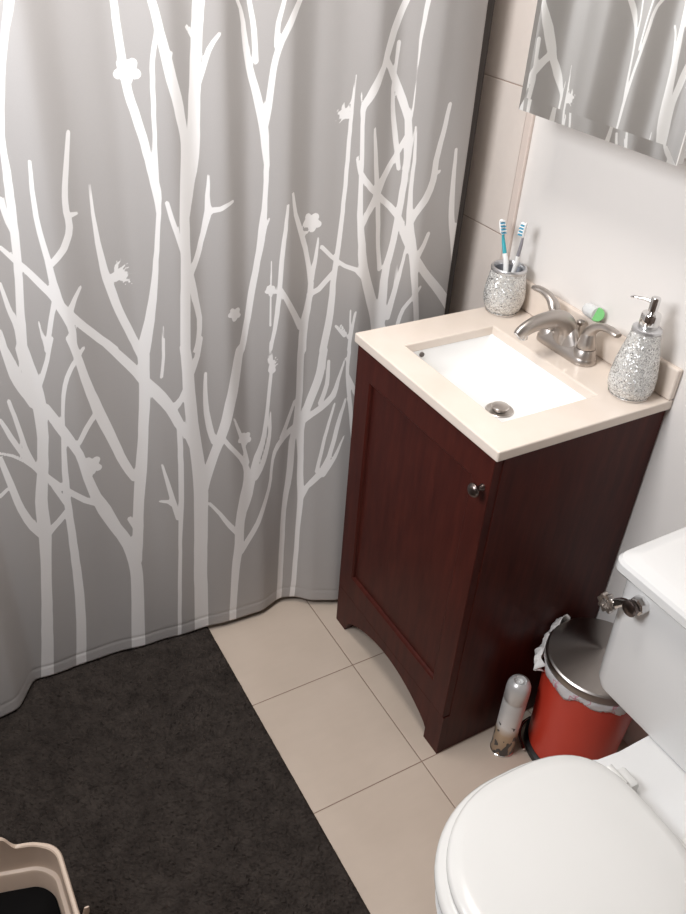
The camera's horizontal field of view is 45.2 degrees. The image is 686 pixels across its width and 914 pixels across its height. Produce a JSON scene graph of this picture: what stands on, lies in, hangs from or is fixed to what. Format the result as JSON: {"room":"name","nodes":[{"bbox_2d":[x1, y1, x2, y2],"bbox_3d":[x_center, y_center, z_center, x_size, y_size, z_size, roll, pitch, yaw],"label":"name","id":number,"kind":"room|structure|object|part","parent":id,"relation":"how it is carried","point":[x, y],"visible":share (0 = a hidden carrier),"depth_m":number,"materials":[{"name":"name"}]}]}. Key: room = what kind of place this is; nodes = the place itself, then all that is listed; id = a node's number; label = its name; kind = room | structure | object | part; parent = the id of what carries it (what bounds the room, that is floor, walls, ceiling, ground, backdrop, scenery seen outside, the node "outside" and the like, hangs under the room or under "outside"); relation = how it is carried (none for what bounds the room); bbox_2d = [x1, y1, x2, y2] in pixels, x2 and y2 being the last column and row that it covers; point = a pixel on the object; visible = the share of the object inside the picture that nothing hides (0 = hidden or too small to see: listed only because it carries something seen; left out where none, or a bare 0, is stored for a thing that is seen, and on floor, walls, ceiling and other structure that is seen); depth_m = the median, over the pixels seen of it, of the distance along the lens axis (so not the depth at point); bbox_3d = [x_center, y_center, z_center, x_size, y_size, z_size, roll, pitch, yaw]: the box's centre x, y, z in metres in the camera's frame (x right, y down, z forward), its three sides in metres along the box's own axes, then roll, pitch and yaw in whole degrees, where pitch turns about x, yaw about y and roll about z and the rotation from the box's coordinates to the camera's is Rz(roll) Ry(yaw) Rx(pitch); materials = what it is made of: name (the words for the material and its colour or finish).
{"room":"bathroom","nodes":[
{"label":"bathroom","id":0,"kind":"room"},
{"bbox_2d":[207,597,628,913],"bbox_3d":[-0.128,0.815,1.675,1.660,0.050,2.870,-15,40,-26],"label":"floor","id":1,"kind":"structure","parent":0,"point":[343,721],"depth_m":1.88,"materials":[{"name":"tile"}]},
{"bbox_2d":[0,627,369,913],"bbox_3d":[-0.480,0.813,1.581,0.888,0.016,1.150,-15,40,-26],"label":"bath rug","id":2,"kind":"object","parent":1,"relation":"on","point":[159,786],"visible":0.87,"depth_m":1.73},
{"bbox_2d":[0,837,89,913],"bbox_3d":[-0.531,0.828,1.285,0.296,0.294,0.413,-15,40,-26],"label":"waste bin","id":3,"kind":"object","parent":2,"relation":"on","point":[34,877],"visible":1,"depth_m":1.37,"materials":[{"name":"beige plastic"}]},
{"bbox_2d":[336,345,665,753],"bbox_3d":[0.288,0.171,1.880,0.444,0.818,0.465,-15,40,-26],"label":"vanity cabinet","id":4,"kind":"object","parent":1,"relation":"on","point":[458,562],"visible":0.85,"depth_m":1.70,"materials":[{"name":"brown wood"}]},
{"bbox_3d":[0.132,0.165,1.764,0.018,0.686,0.461,-15,40,-26],"label":"door","id":5,"kind":"part","parent":4,"relation":"part of","materials":[{"name":"brown wood"}]},
{"bbox_3d":[0.234,0.057,1.447,0.028,0.027,0.027,-15,40,-26],"label":"door knob","id":6,"kind":"part","parent":4,"relation":"part of","materials":[{"name":"grey metal"}]},
{"bbox_2d":[355,279,682,461],"bbox_3d":[0.325,-0.171,1.647,0.423,0.162,0.480,-15,40,-26],"label":"countertop","id":7,"kind":"structure","parent":4,"relation":"on","point":[511,397],"depth_m":1.66,"materials":[{"name":"stone"}]},
{"bbox_2d":[413,334,586,421],"bbox_3d":[0.300,-0.126,1.653,0.269,0.079,0.355,-15,40,-26],"label":"basin","id":8,"kind":"object","parent":7,"relation":"in","point":[509,381],"depth_m":1.73,"materials":[{"name":"white ceramic"}]},
{"bbox_2d":[483,259,527,316],"bbox_3d":[0.358,-0.371,1.816,0.092,0.106,0.092,-15,40,-26],"label":"toothbrush holder","id":9,"kind":"object","parent":7,"relation":"on","point":[504,292],"visible":0.94,"depth_m":1.79,"materials":[{"name":"silver metal"}]},
{"bbox_2d":[499,219,508,271],"bbox_3d":[0.351,-0.422,1.800,0.017,0.177,0.072,-11,38,-20],"label":"toothbrush","id":10,"kind":"object","parent":9,"relation":"in","point":[502,223],"visible":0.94,"depth_m":1.79,"materials":[{"name":"white plastic"}]},
{"bbox_3d":[0.355,-0.388,1.809,0.014,0.112,0.045,-6,36,-15],"label":"handle","id":11,"kind":"part","parent":10,"relation":"part of","materials":[{"name":"white plastic"}]},
{"bbox_2d":[511,222,527,271],"bbox_3d":[0.367,-0.413,1.777,0.026,0.190,0.014,17,37,17],"label":"toothbrush","id":12,"kind":"object","parent":9,"relation":"in","point":[523,227],"visible":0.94,"depth_m":1.74,"materials":[{"name":"white plastic"}]},
{"bbox_3d":[0.363,-0.384,1.796,0.024,0.118,0.012,15,36,15],"label":"handle","id":13,"kind":"part","parent":12,"relation":"part of","materials":[{"name":"white plastic"}]},
{"bbox_2d":[514,285,621,366],"bbox_3d":[0.448,-0.263,1.678,0.200,0.099,0.198,9,35,7],"label":"faucet","id":14,"kind":"object","parent":7,"relation":"on","point":[558,329],"visible":1,"depth_m":1.64,"materials":[{"name":"silver metal"}]},
{"bbox_3d":[0.407,-0.254,1.644,0.169,0.081,0.038,-15,40,-26],"label":"spout","id":15,"kind":"part","parent":14,"relation":"part of","materials":[{"name":"silver metal"}]},
{"bbox_3d":[0.426,-0.315,1.722,0.039,0.067,0.093,-15,40,-26],"label":"lever handle","id":16,"kind":"part","parent":14,"relation":"part of","materials":[{"name":"silver metal"}]},
{"bbox_3d":[0.483,-0.256,1.695,0.017,0.059,0.017,-15,40,-26],"label":"lift rod","id":17,"kind":"part","parent":14,"relation":"part of","materials":[{"name":"silver metal"}]},
{"bbox_3d":[0.502,-0.233,1.615,0.039,0.067,0.093,-15,40,-26],"label":"lever handle","id":18,"kind":"part","parent":14,"relation":"part of","materials":[{"name":"silver metal"}]},
{"bbox_2d":[582,303,604,321],"bbox_3d":[0.505,-0.295,1.667,0.029,0.030,0.055,-9,37,-18],"label":"container","id":19,"kind":"object","parent":7,"relation":"on","point":[592,311],"visible":1,"depth_m":1.65,"materials":[{"name":"white plastic"}]},
{"bbox_2d":[607,295,662,402],"bbox_3d":[0.550,-0.203,1.518,0.087,0.196,0.087,-15,40,-26],"label":"soap dispenser","id":20,"kind":"object","parent":7,"relation":"on","point":[633,374],"visible":1,"depth_m":1.50,"materials":[{"name":"silver metal"}]},
{"bbox_2d":[607,328,661,400],"bbox_3d":[0.549,-0.178,1.535,0.087,0.126,0.087,-15,40,-26],"label":"bottle","id":21,"kind":"object","parent":20,"relation":"attached to","point":[633,374],"depth_m":1.51,"materials":[{"name":"silver metal"}]},
{"bbox_2d":[490,674,530,757],"bbox_3d":[0.372,0.572,1.826,0.054,0.234,0.054,-15,40,-26],"label":"air freshener","id":22,"kind":"object","parent":1,"relation":"on","point":[517,691],"visible":1,"depth_m":1.80,"materials":[{"name":"silver metal"}]},
{"bbox_2d":[434,527,685,913],"bbox_3d":[0.483,0.626,1.354,0.762,0.704,0.581,-15,40,-26],"label":"toilet","id":23,"kind":"object","parent":1,"relation":"on","point":[557,834],"visible":1,"depth_m":1.30,"materials":[{"name":"white ceramic"}]},
{"bbox_3d":[0.324,0.634,1.246,0.386,0.032,0.349,-15,40,-26],"label":"seat","id":24,"kind":"part","parent":23,"relation":"part of","materials":[{"name":"white plastic"}]},
{"bbox_3d":[0.466,0.760,1.443,0.745,0.379,0.328,-15,40,-26],"label":"bowl","id":25,"kind":"part","parent":23,"relation":"part of","materials":[{"name":"white ceramic"}]},
{"bbox_3d":[0.334,0.609,1.235,0.372,0.020,0.325,-15,40,-26],"label":"seat lid","id":26,"kind":"part","parent":23,"relation":"part of","materials":[{"name":"white plastic"}]},
{"bbox_3d":[0.480,0.253,1.424,0.011,0.035,0.037,-15,40,-26],"label":"lever arm","id":27,"kind":"part","parent":23,"relation":"part of","materials":[{"name":"silver metal"}]},
{"bbox_3d":[0.505,0.254,1.407,0.018,0.035,0.035,-15,40,-26],"label":"flush lever","id":28,"kind":"part","parent":23,"relation":"part of","materials":[{"name":"silver metal"}]},
{"bbox_3d":[0.712,0.427,1.366,0.224,0.284,0.556,-15,40,-26],"label":"tank","id":29,"kind":"part","parent":23,"relation":"part of","materials":[{"name":"white ceramic"}]},
{"bbox_3d":[0.719,0.295,1.271,0.266,0.040,0.580,-15,40,-26],"label":"tank lid","id":30,"kind":"part","parent":23,"relation":"part of","materials":[{"name":"white ceramic"}]},
{"bbox_2d":[518,614,631,760],"bbox_3d":[0.530,0.532,1.817,0.225,0.330,0.234,-15,40,-26],"label":"trash can","id":31,"kind":"object","parent":1,"relation":"on","point":[573,714],"visible":0.75,"depth_m":1.74,"materials":[{"name":"red metal"}]},
{"bbox_3d":[0.541,0.418,1.732,0.225,0.041,0.225,-15,40,-26],"label":"can lid","id":32,"kind":"part","parent":31,"relation":"part of","materials":[{"name":"silver metal"}]},
{"bbox_2d":[449,0,685,745],"bbox_3d":[0.709,-0.404,1.348,0.108,2.420,2.870,-15,40,-26],"label":"wall","id":33,"kind":"structure","parent":0,"point":[606,220],"depth_m":1.67,"materials":[{"name":"white paint"}]},
{"bbox_2d":[500,112,535,258],"bbox_3d":[0.387,-0.687,1.718,0.009,2.420,0.022,-15,40,-26],"label":"trim","id":34,"kind":"structure","parent":33,"relation":"attached to","point":[530,118],"depth_m":1.77,"materials":[{"name":"beige tile"}]},
{"bbox_2d":[521,279,682,399],"bbox_3d":[0.506,-0.260,1.709,0.015,0.065,0.480,-15,40,-26],"label":"backsplash","id":35,"kind":"structure","parent":33,"relation":"attached to","point":[608,346],"depth_m":1.66,"materials":[{"name":"stone"}]},
{"bbox_2d":[519,0,685,165],"bbox_3d":[0.499,-0.812,1.285,0.130,0.586,0.384,-15,40,-26],"label":"mirror","id":36,"kind":"object","parent":33,"relation":"attached to","point":[613,71],"visible":1,"depth_m":1.35,"materials":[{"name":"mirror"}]},
{"bbox_3d":[0.455,-0.800,1.263,0.015,0.584,0.382,-15,40,-26],"label":"door","id":37,"kind":"part","parent":36,"relation":"part of","materials":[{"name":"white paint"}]},
{"bbox_3d":[-0.815,0.017,0.584,0.100,2.420,2.870,-15,40,-26],"label":"wall","id":38,"kind":"structure","parent":0,"visible":0},
{"bbox_3d":[-0.319,-1.136,0.972,1.648,0.025,0.025,-15,40,-26],"label":"curtain rod","id":39,"kind":"object","parent":38,"relation":"attached to","visible":0},
{"bbox_2d":[0,0,487,716],"bbox_3d":[-0.390,-0.303,1.496,1.526,1.910,0.088,-15,40,-26],"label":"shower curtain","id":40,"kind":"object","parent":39,"relation":"hanging from","point":[205,205],"visible":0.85,"depth_m":1.62,"materials":[{"name":"fabric"}]},
{"bbox_2d":[444,0,494,314],"bbox_3d":[-0.399,-0.386,1.543,1.570,1.830,0.013,-15,40,-26],"label":"liner","id":41,"kind":"object","parent":39,"relation":"hanging from","point":[491,3],"visible":0.02,"depth_m":1.80,"materials":[{"name":"grey plastic"}]}
]}

